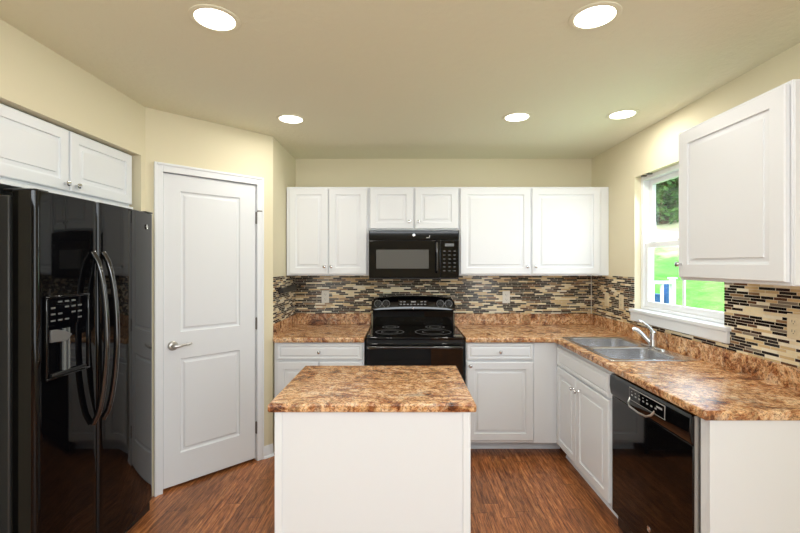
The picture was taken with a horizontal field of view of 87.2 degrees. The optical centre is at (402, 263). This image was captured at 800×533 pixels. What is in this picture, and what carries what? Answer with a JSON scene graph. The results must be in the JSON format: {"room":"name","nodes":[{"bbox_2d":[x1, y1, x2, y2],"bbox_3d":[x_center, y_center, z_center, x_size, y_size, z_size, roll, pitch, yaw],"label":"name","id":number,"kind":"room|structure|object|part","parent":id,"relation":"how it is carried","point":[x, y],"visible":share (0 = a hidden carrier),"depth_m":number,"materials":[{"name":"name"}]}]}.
{"room":"kitchen","nodes":[
{"label":"kitchen","id":0,"kind":"room"},
{"bbox_2d":[0,19,144,210],"bbox_3d":[-2.034,0.245,-1.464,0.833,2.460,8.272,0,0,0],"label":"wall","id":1,"kind":"structure","parent":0,"point":[37,81],"depth_m":2.04,"materials":[{"name":"beige paint"}]},
{"bbox_2d":[0,103,132,208],"bbox_3d":[-1.808,-0.498,2.080,0.379,0.338,0.960,0,0,0],"label":"upper cabinet","id":2,"kind":"object","parent":1,"relation":"attached to","point":[36,153],"visible":0.91,"depth_m":2.02,"materials":[{"name":"white paint"}]},
{"bbox_3d":[-1.657,-0.510,1.843,0.019,0.298,0.462,0,0,0],"label":"door","id":3,"kind":"part","parent":2,"relation":"part of","materials":[{"name":"white paint"}]},
{"bbox_3d":[-1.656,-0.338,2.080,0.024,0.017,0.960,0,0,0],"label":"rail","id":4,"kind":"part","parent":2,"relation":"part of","materials":[{"name":"white paint"}]},
{"bbox_3d":[-1.633,-0.392,2.046,0.029,0.028,0.028,0,0,0],"label":"knob","id":5,"kind":"part","parent":2,"relation":"part of","materials":[{"name":"silver metal"}]},
{"bbox_3d":[-1.633,-0.392,2.114,0.029,0.028,0.028,0,0,0],"label":"knob","id":6,"kind":"part","parent":2,"relation":"part of","materials":[{"name":"silver metal"}]},
{"bbox_3d":[-1.657,-0.510,2.321,0.019,0.298,0.470,0,0,0],"label":"door","id":7,"kind":"part","parent":2,"relation":"part of","materials":[{"name":"white paint"}]},
{"bbox_2d":[145,107,272,495],"bbox_3d":[-1.347,0.245,2.975,0.866,2.460,0.100,0,0,-45],"label":"wall","id":8,"kind":"structure","parent":0,"point":[171,138],"depth_m":2.94,"materials":[{"name":"beige paint"}]},
{"bbox_2d":[154,161,263,496],"bbox_3d":[-1.352,0.412,2.955,0.735,2.125,0.122,0,0,-45],"label":"trim","id":9,"kind":"structure","parent":8,"relation":"attached to","point":[160,168],"depth_m":2.69,"materials":[{"name":"white paint"}]},
{"bbox_2d":[163,173,261,488],"bbox_3d":[-1.307,0.433,2.928,0.651,2.047,0.103,0,0,-45],"label":"door","id":10,"kind":"structure","parent":8,"relation":"in","point":[210,319],"depth_m":2.91,"materials":[{"name":"white paint"}]},
{"bbox_3d":[-1.458,0.535,2.752,0.133,0.062,0.068,0,0,-45],"label":"handle","id":11,"kind":"part","parent":10,"relation":"part of","materials":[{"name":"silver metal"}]},
{"bbox_2d":[264,443,273,458],"bbox_3d":[-1.026,1.429,3.207,0.082,0.092,0.024,0,0,-45],"label":"baseboard","id":12,"kind":"structure","parent":8,"relation":"attached to","point":[268,449],"depth_m":3.21,"materials":[{"name":"white paint"}]},
{"bbox_2d":[273,137,295,452],"bbox_3d":[-1.055,0.245,3.587,0.100,2.460,0.685,0,0,0],"label":"wall","id":13,"kind":"structure","parent":0,"point":[284,163],"depth_m":3.44,"materials":[{"name":"beige paint"}]},
{"bbox_2d":[273,276,295,323],"bbox_3d":[-1.002,0.282,3.590,0.006,0.362,0.681,0,0,0],"label":"backsplash","id":14,"kind":"structure","parent":13,"relation":"attached to","point":[284,304],"depth_m":3.51,"materials":[{"name":"tile"}]},
{"bbox_2d":[278,285,300,292],"bbox_3d":[-0.964,0.212,3.580,0.070,0.042,0.510,0,0,0],"label":"wall rack","id":15,"kind":"object","parent":13,"relation":"attached to","point":[294,287],"visible":1,"depth_m":3.48,"materials":[{"name":"black"}]},
{"bbox_2d":[126,447,623,532],"bbox_3d":[-0.343,1.505,-0.835,4.215,0.060,9.530,0,0,0],"label":"floor","id":16,"kind":"structure","parent":0,"point":[513,490],"depth_m":2.61,"materials":[{"name":"brown wood"}]},
{"bbox_2d":[0,188,152,532],"bbox_3d":[-1.829,0.584,2.103,0.902,1.782,0.855,0,0,0],"label":"refrigerator","id":17,"kind":"object","parent":16,"relation":"on","point":[76,273],"visible":1,"depth_m":1.85,"materials":[{"name":"black metal"}]},
{"bbox_3d":[-1.510,0.553,1.842,0.099,1.700,0.334,0,0,0],"label":"freezer door","id":18,"kind":"part","parent":17,"relation":"part of","materials":[{"name":"black metal"}]},
{"bbox_3d":[-1.422,0.347,1.972,0.089,0.817,0.025,0,0,0],"label":"handle","id":19,"kind":"part","parent":17,"relation":"part of","materials":[{"name":"black metal"}]},
{"bbox_3d":[-1.422,0.347,2.040,0.089,0.817,0.025,0,0,0],"label":"handle","id":20,"kind":"part","parent":17,"relation":"part of","materials":[{"name":"black metal"}]},
{"bbox_3d":[-1.510,0.553,2.272,0.099,1.700,0.515,0,0,0],"label":"fresh food door","id":21,"kind":"part","parent":17,"relation":"part of","materials":[{"name":"black metal"}]},
{"bbox_2d":[275,340,366,396],"bbox_3d":[-0.641,1.038,3.550,0.687,0.875,0.757,0,0,0],"label":"base cabinet","id":22,"kind":"object","parent":16,"relation":"on","point":[290,358],"visible":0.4,"depth_m":3.20,"materials":[{"name":"white paint"}]},
{"bbox_3d":[-0.804,1.047,3.209,0.318,0.600,0.019,0,0,0],"label":"door","id":23,"kind":"part","parent":22,"relation":"part of","materials":[{"name":"white paint"}]},
{"bbox_3d":[-0.636,0.670,3.209,0.653,0.120,0.019,0,0,0],"label":"drawer","id":24,"kind":"part","parent":22,"relation":"part of","materials":[{"name":"white paint"}]},
{"bbox_2d":[273,314,370,342],"bbox_3d":[-0.650,0.531,3.559,0.708,0.136,0.739,0,0,0],"label":"countertop","id":25,"kind":"structure","parent":22,"relation":"on","point":[297,328],"depth_m":3.55,"materials":[{"name":"brown stone"}]},
{"bbox_3d":[-0.474,1.047,3.209,0.328,0.600,0.019,0,0,0],"label":"door","id":26,"kind":"part","parent":22,"relation":"part of","materials":[{"name":"white paint"}]},
{"bbox_2d":[268,366,476,532],"bbox_3d":[-0.124,1.018,2.005,0.838,0.914,0.642,0,0,0],"label":"kitchen island","id":27,"kind":"object","parent":16,"relation":"on","point":[359,449],"visible":1,"depth_m":1.72,"materials":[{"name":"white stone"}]},
{"bbox_3d":[-0.508,1.036,1.723,0.030,0.878,0.028,0,0,0],"label":"corner trim","id":28,"kind":"part","parent":27,"relation":"part of","materials":[{"name":"white paint"}]},
{"bbox_3d":[0.260,1.036,1.723,0.030,0.878,0.028,0,0,0],"label":"corner trim","id":29,"kind":"part","parent":27,"relation":"part of","materials":[{"name":"white paint"}]},
{"bbox_2d":[366,295,463,378],"bbox_3d":[0.092,0.883,3.512,0.752,1.184,0.792,0,0,0],"label":"electric range","id":30,"kind":"object","parent":16,"relation":"on","point":[406,330],"visible":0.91,"depth_m":3.37,"materials":[{"name":"black metal"}]},
{"bbox_3d":[0.092,0.358,3.844,0.752,0.134,0.122,0,0,0],"label":"control panel","id":31,"kind":"part","parent":30,"relation":"part of","materials":[{"name":"black plastic"}]},
{"bbox_3d":[0.092,0.926,3.200,0.734,0.647,0.029,0,0,0],"label":"oven door","id":32,"kind":"part","parent":30,"relation":"part of","materials":[{"name":"black"}]},
{"bbox_2d":[366,325,463,339],"bbox_3d":[0.092,0.568,3.549,0.748,0.022,0.712,0,0,0],"label":"cooktop","id":33,"kind":"object","parent":30,"relation":"in","point":[377,332],"depth_m":3.42,"materials":[{"name":"black glass"}]},
{"bbox_3d":[0.092,0.627,3.152,0.735,0.037,0.073,0,0,0],"label":"handle","id":34,"kind":"part","parent":30,"relation":"part of","materials":[{"name":"black metal"}]},
{"bbox_2d":[463,340,559,448],"bbox_3d":[1.123,1.038,3.550,1.281,0.875,0.757,0,0,0],"label":"base cabinet","id":35,"kind":"object","parent":16,"relation":"on","point":[512,387],"visible":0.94,"depth_m":3.20,"materials":[{"name":"white paint"}]},
{"bbox_3d":[0.741,0.668,3.209,0.506,0.123,0.019,0,0,0],"label":"drawer","id":36,"kind":"part","parent":35,"relation":"part of","materials":[{"name":"white paint"}]},
{"bbox_3d":[0.741,1.047,3.209,0.506,0.600,0.019,0,0,0],"label":"door","id":37,"kind":"part","parent":35,"relation":"part of","materials":[{"name":"white paint"}]},
{"bbox_2d":[454,314,799,419],"bbox_3d":[1.122,0.531,2.764,1.284,0.136,2.329,0,0,0],"label":"countertop","id":38,"kind":"structure","parent":35,"relation":"on","point":[723,384],"depth_m":2.21,"materials":[{"name":"brown stone"}]},
{"bbox_2d":[562,337,697,360],"bbox_3d":[1.458,0.643,2.815,0.507,0.176,0.782,0,0,0],"label":"sink","id":39,"kind":"object","parent":38,"relation":"in","point":[610,348],"visible":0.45,"depth_m":2.79,"materials":[{"name":"silver metal"}]},
{"bbox_2d":[632,319,666,350],"bbox_3d":[1.626,0.467,2.800,0.136,0.178,0.250,0,0,0],"label":"faucet","id":40,"kind":"object","parent":38,"relation":"on","point":[652,341],"visible":1,"depth_m":2.80,"materials":[{"name":"silver metal"}]},
{"bbox_3d":[1.615,0.484,2.834,0.125,0.113,0.032,0,0,31],"label":"spout","id":41,"kind":"part","parent":40,"relation":"part of","materials":[{"name":"silver metal"}]},
{"bbox_3d":[1.643,0.423,2.834,0.025,0.089,0.105,0,0,-37],"label":"lever","id":42,"kind":"part","parent":40,"relation":"part of","materials":[{"name":"silver metal"}]},
{"bbox_2d":[557,344,617,518],"bbox_3d":[1.450,1.038,2.781,0.627,0.875,0.862,0,0,0],"label":"base cabinet","id":43,"kind":"object","parent":16,"relation":"on","point":[584,396],"visible":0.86,"depth_m":2.68,"materials":[{"name":"white paint"}]},
{"bbox_3d":[1.175,1.067,3.009,0.019,0.585,0.347,0,0,0],"label":"door","id":44,"kind":"part","parent":43,"relation":"part of","materials":[{"name":"white paint"}]},
{"bbox_3d":[1.175,1.067,2.606,0.019,0.585,0.442,0,0,0],"label":"door","id":45,"kind":"part","parent":43,"relation":"part of","materials":[{"name":"white paint"}]},
{"bbox_2d":[610,373,700,532],"bbox_3d":[1.433,1.041,2.011,0.623,0.868,0.662,0,0,0],"label":"dishwasher","id":46,"kind":"object","parent":16,"relation":"on","point":[656,442],"visible":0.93,"depth_m":1.95,"materials":[{"name":"black metal"}]},
{"bbox_3d":[1.139,0.694,2.023,0.033,0.048,0.216,0,0,0],"label":"handle","id":47,"kind":"part","parent":46,"relation":"part of","materials":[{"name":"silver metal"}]},
{"bbox_3d":[1.149,0.654,1.987,0.004,0.056,0.284,0,0,0],"label":"control glass","id":48,"kind":"part","parent":46,"relation":"part of","materials":[{"name":"black glass"}]},
{"bbox_3d":[1.182,0.987,1.682,0.030,0.756,0.004,0,0,0],"label":"trim","id":49,"kind":"part","parent":46,"relation":"part of","materials":[{"name":"white wood"}]},
{"bbox_2d":[701,418,799,532],"bbox_3d":[1.472,1.038,1.645,0.581,0.875,0.055,0,0,0],"label":"end panel","id":50,"kind":"object","parent":16,"relation":"on","point":[750,469],"visible":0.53,"depth_m":1.62,"materials":[{"name":"white paint"}]},
{"bbox_2d":[0,0,799,158],"bbox_3d":[-0.273,-1.025,-0.835,4.355,0.080,9.730,0,0,0],"label":"ceiling","id":51,"kind":"structure","parent":0,"point":[368,79],"depth_m":2.03,"materials":[{"name":"beige paint"}]},
{"bbox_2d":[188,4,240,32],"bbox_3d":[-0.756,-0.982,1.689,0.196,0.006,0.196,0,0,0],"label":"recessed light","id":52,"kind":"object","parent":51,"relation":"in","point":[209,17],"visible":1,"depth_m":1.68,"materials":[{"name":"beige paint"}]},
{"bbox_2d":[276,114,305,123],"bbox_3d":[-0.761,-0.982,2.853,0.196,0.006,0.196,0,0,0],"label":"recessed light","id":53,"kind":"object","parent":51,"relation":"in","point":[284,118],"visible":1,"depth_m":2.85,"materials":[{"name":"beige paint"}]},
{"bbox_2d":[502,112,531,121],"bbox_3d":[0.764,-0.982,2.814,0.196,0.006,0.196,0,0,0],"label":"recessed light","id":54,"kind":"object","parent":51,"relation":"in","point":[515,116],"visible":1,"depth_m":2.81,"materials":[{"name":"beige paint"}]},
{"bbox_2d":[568,1,621,30],"bbox_3d":[0.763,-0.982,1.672,0.196,0.006,0.196,0,0,0],"label":"recessed light","id":55,"kind":"object","parent":51,"relation":"in","point":[597,15],"visible":1,"depth_m":1.66,"materials":[{"name":"beige paint"}]},
{"bbox_2d":[606,109,639,119],"bbox_3d":[1.445,-0.982,2.765,0.196,0.006,0.196,0,0,0],"label":"recessed light","id":56,"kind":"object","parent":51,"relation":"in","point":[625,113],"visible":1,"depth_m":2.75,"materials":[{"name":"beige paint"}]},
{"bbox_2d":[296,159,591,326],"bbox_3d":[0.400,0.245,3.980,3.010,2.460,0.100,0,0,0],"label":"wall","id":57,"kind":"structure","parent":0,"point":[309,172],"depth_m":3.93,"materials":[{"name":"beige paint"}]},
{"bbox_2d":[322,291,328,302],"bbox_3d":[-0.725,0.305,3.920,0.070,0.114,0.008,0,0,0],"label":"wall outlet","id":58,"kind":"object","parent":57,"relation":"attached to","point":[325,294],"visible":1,"depth_m":3.92,"materials":[{"name":"white plastic"}]},
{"bbox_2d":[287,187,368,275],"bbox_3d":[-0.645,-0.281,3.740,0.703,0.759,0.378,0,0,0],"label":"upper cabinet","id":59,"kind":"object","parent":57,"relation":"attached to","point":[328,227],"visible":0.98,"depth_m":3.58,"materials":[{"name":"white paint"}]},
{"bbox_3d":[-0.805,-0.280,3.590,0.330,0.733,0.019,0,0,0],"label":"door","id":60,"kind":"part","parent":59,"relation":"part of","materials":[{"name":"white paint"}]},
{"bbox_3d":[-0.470,-0.280,3.590,0.324,0.733,0.019,0,0,0],"label":"door","id":61,"kind":"part","parent":59,"relation":"part of","materials":[{"name":"white paint"}]},
{"bbox_2d":[369,187,458,230],"bbox_3d":[0.094,-0.474,3.740,0.770,0.372,0.378,0,0,0],"label":"upper cabinet","id":62,"kind":"object","parent":57,"relation":"attached to","point":[390,208],"visible":0.94,"depth_m":3.58,"materials":[{"name":"white paint"}]},
{"bbox_3d":[-0.097,-0.473,3.590,0.366,0.346,0.019,0,0,0],"label":"door","id":63,"kind":"part","parent":62,"relation":"part of","materials":[{"name":"white paint"}]},
{"bbox_2d":[369,231,458,278],"bbox_3d":[0.091,-0.076,3.695,0.754,0.408,0.454,0,0,0],"label":"microwave","id":64,"kind":"object","parent":62,"relation":"attached to","point":[392,254],"visible":1,"depth_m":3.52,"materials":[{"name":"black"}]},
{"bbox_3d":[0.013,-0.041,3.530,0.599,0.314,0.030,0,0,0],"label":"door","id":65,"kind":"part","parent":64,"relation":"part of","materials":[{"name":"black"}]},
{"bbox_3d":[0.091,0.123,3.536,0.754,0.010,0.018,0,0,0],"label":"trim","id":66,"kind":"part","parent":64,"relation":"part of","materials":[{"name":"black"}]},
{"bbox_3d":[0.280,-0.061,3.494,0.024,0.277,0.052,0,0,0],"label":"handle","id":67,"kind":"part","parent":64,"relation":"part of","materials":[{"name":"black plastic"}]},
{"bbox_3d":[0.393,-0.041,3.531,0.151,0.314,0.028,0,0,0],"label":"control panel","id":68,"kind":"part","parent":64,"relation":"part of","materials":[{"name":"black plastic"}]},
{"bbox_3d":[0.286,-0.473,3.590,0.368,0.346,0.019,0,0,0],"label":"door","id":69,"kind":"part","parent":62,"relation":"part of","materials":[{"name":"white paint"}]},
{"bbox_2d":[296,276,590,313],"bbox_3d":[0.380,0.282,3.927,2.758,0.362,0.006,0,0,0],"label":"backsplash","id":70,"kind":"structure","parent":57,"relation":"attached to","point":[347,294],"depth_m":3.92,"materials":[{"name":"tile"}]},
{"bbox_2d":[502,291,509,302],"bbox_3d":[0.964,0.310,3.920,0.070,0.114,0.008,0,0,0],"label":"wall outlet","id":71,"kind":"object","parent":57,"relation":"attached to","point":[505,294],"visible":1,"depth_m":3.92,"materials":[{"name":"white plastic"}]},
{"bbox_2d":[459,187,608,275],"bbox_3d":[1.123,-0.281,3.740,1.281,0.759,0.378,0,0,0],"label":"upper cabinet","id":72,"kind":"object","parent":57,"relation":"attached to","point":[504,231],"visible":0.95,"depth_m":3.58,"materials":[{"name":"white paint"}]},
{"bbox_3d":[0.789,-0.280,3.590,0.598,0.733,0.019,0,0,0],"label":"door","id":73,"kind":"part","parent":72,"relation":"part of","materials":[{"name":"white paint"}]},
{"bbox_3d":[1.392,-0.280,3.590,0.580,0.733,0.019,0,0,0],"label":"door","id":74,"kind":"part","parent":72,"relation":"part of","materials":[{"name":"white paint"}]},
{"bbox_2d":[592,43,799,308],"bbox_3d":[1.835,0.275,-0.835,0.140,2.520,9.530,0,0,0],"label":"wall","id":75,"kind":"structure","parent":0,"point":[655,148],"depth_m":3.10,"materials":[{"name":"beige paint"}]},
{"bbox_2d":[591,276,591,313],"bbox_3d":[1.757,0.282,3.919,0.004,0.362,0.010,0,0,0],"label":"trim","id":76,"kind":"structure","parent":75,"relation":"attached to","point":[591,276],"depth_m":3.91,"materials":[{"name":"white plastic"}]},
{"bbox_2d":[605,293,608,305],"bbox_3d":[1.754,0.305,3.620,0.009,0.114,0.070,0,0,0],"label":"light switch","id":77,"kind":"object","parent":75,"relation":"attached to","point":[606,294],"visible":1,"depth_m":3.61,"materials":[{"name":"beige plastic"}]},
{"bbox_2d":[619,295,623,308],"bbox_3d":[1.755,0.305,3.380,0.008,0.114,0.070,0,0,0],"label":"wall outlet","id":78,"kind":"object","parent":75,"relation":"attached to","point":[621,297],"visible":1,"depth_m":3.37,"materials":[{"name":"beige plastic"}]},
{"bbox_2d":[629,164,730,343],"bbox_3d":[1.810,-0.115,2.731,0.169,1.088,0.962,0,0,0],"label":"window","id":79,"kind":"structure","parent":75,"relation":"in","point":[703,323],"depth_m":2.96,"materials":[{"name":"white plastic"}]},
{"bbox_3d":[1.874,-0.375,2.750,0.028,0.506,0.838,0,0,0],"label":"sash","id":80,"kind":"part","parent":79,"relation":"part of","materials":[{"name":"white plastic"}]},
{"bbox_3d":[1.779,0.351,2.731,0.106,0.022,0.962,0,0,0],"label":"sill","id":81,"kind":"part","parent":79,"relation":"part of","materials":[{"name":"white paint"}]},
{"bbox_3d":[1.840,0.080,2.750,0.028,0.475,0.838,0,0,0],"label":"sash","id":82,"kind":"part","parent":79,"relation":"part of","materials":[{"name":"white plastic"}]},
{"bbox_2d":[592,276,799,367],"bbox_3d":[1.762,0.269,2.737,0.006,0.388,2.374,0,0,0],"label":"backsplash","id":83,"kind":"structure","parent":75,"relation":"attached to","point":[756,314],"depth_m":2.14,"materials":[{"name":"tile"}]},
{"bbox_2d":[674,79,799,285],"bbox_3d":[1.568,-0.296,1.837,0.392,0.755,0.626,0,0,0],"label":"upper cabinet","id":84,"kind":"object","parent":75,"relation":"attached to","point":[739,167],"visible":1,"depth_m":1.73,"materials":[{"name":"white paint"}]},
{"bbox_2d":[787,313,799,339],"bbox_3d":[1.755,0.281,1.885,0.008,0.114,0.070,0,0,0],"label":"wall outlet","id":85,"kind":"object","parent":75,"relation":"attached to","point":[793,320],"visible":1,"depth_m":1.88,"materials":[{"name":"beige plastic"}]},
{"bbox_2d":[790,318,796,335],"bbox_3d":[1.753,0.281,1.885,0.002,0.076,0.032,0,0,0],"label":"receptacle","id":86,"kind":"object","parent":85,"relation":"attached to","point":[793,321],"depth_m":1.88,"materials":[{"name":"beige plastic"}]},
{"label":"outside","id":87,"kind":"structure","parent":0,"visible":0},
{"bbox_2d":[654,217,723,311],"bbox_3d":[19.000,-6.386,20.000,34.000,16.922,44.000,0,0,0],"label":"lawn","id":88,"kind":"structure","parent":87,"point":[708,295],"depth_m":8.29,"materials":[{"name":"green plant"}]},
{"bbox_2d":[655,293,659,301],"bbox_3d":[3.788,0.798,6.380,0.195,0.696,0.220,0,0,0],"label":"storage bin","id":89,"kind":"object","parent":88,"relation":"on","point":[657,296],"visible":0.06,"depth_m":6.28,"materials":[{"name":"blue plastic"}]},
{"bbox_2d":[654,277,677,304],"bbox_3d":[3.197,0.728,6.000,1.395,1.076,0.090,0,0,0],"label":"deck railing","id":90,"kind":"object","parent":88,"relation":"on","point":[672,280],"visible":0.13,"depth_m":5.97,"materials":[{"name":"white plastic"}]},
{"bbox_3d":[3.160,0.693,6.000,1.320,0.905,0.070,0,0,0],"label":"rail","id":91,"kind":"part","parent":90,"relation":"part of","materials":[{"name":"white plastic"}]},
{"bbox_3d":[3.850,0.728,6.000,0.090,1.076,0.090,0,0,0],"label":"post","id":92,"kind":"part","parent":90,"relation":"part of","materials":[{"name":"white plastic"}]},
{"bbox_2d":[664,284,668,303],"bbox_3d":[3.975,0.705,6.340,0.080,0.859,0.120,0,0,0],"label":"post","id":93,"kind":"object","parent":88,"relation":"on","point":[666,286],"visible":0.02,"depth_m":6.28,"materials":[{"name":"blue plastic"}]},
{"bbox_2d":[656,177,678,224],"bbox_3d":[7.738,-3.111,12.487,2.481,4.195,2.486,0,0,0],"label":"leafy tree","id":94,"kind":"object","parent":88,"relation":"on","point":[667,192],"visible":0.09,"depth_m":11.98,"materials":[{"name":"green plant"}]}
]}

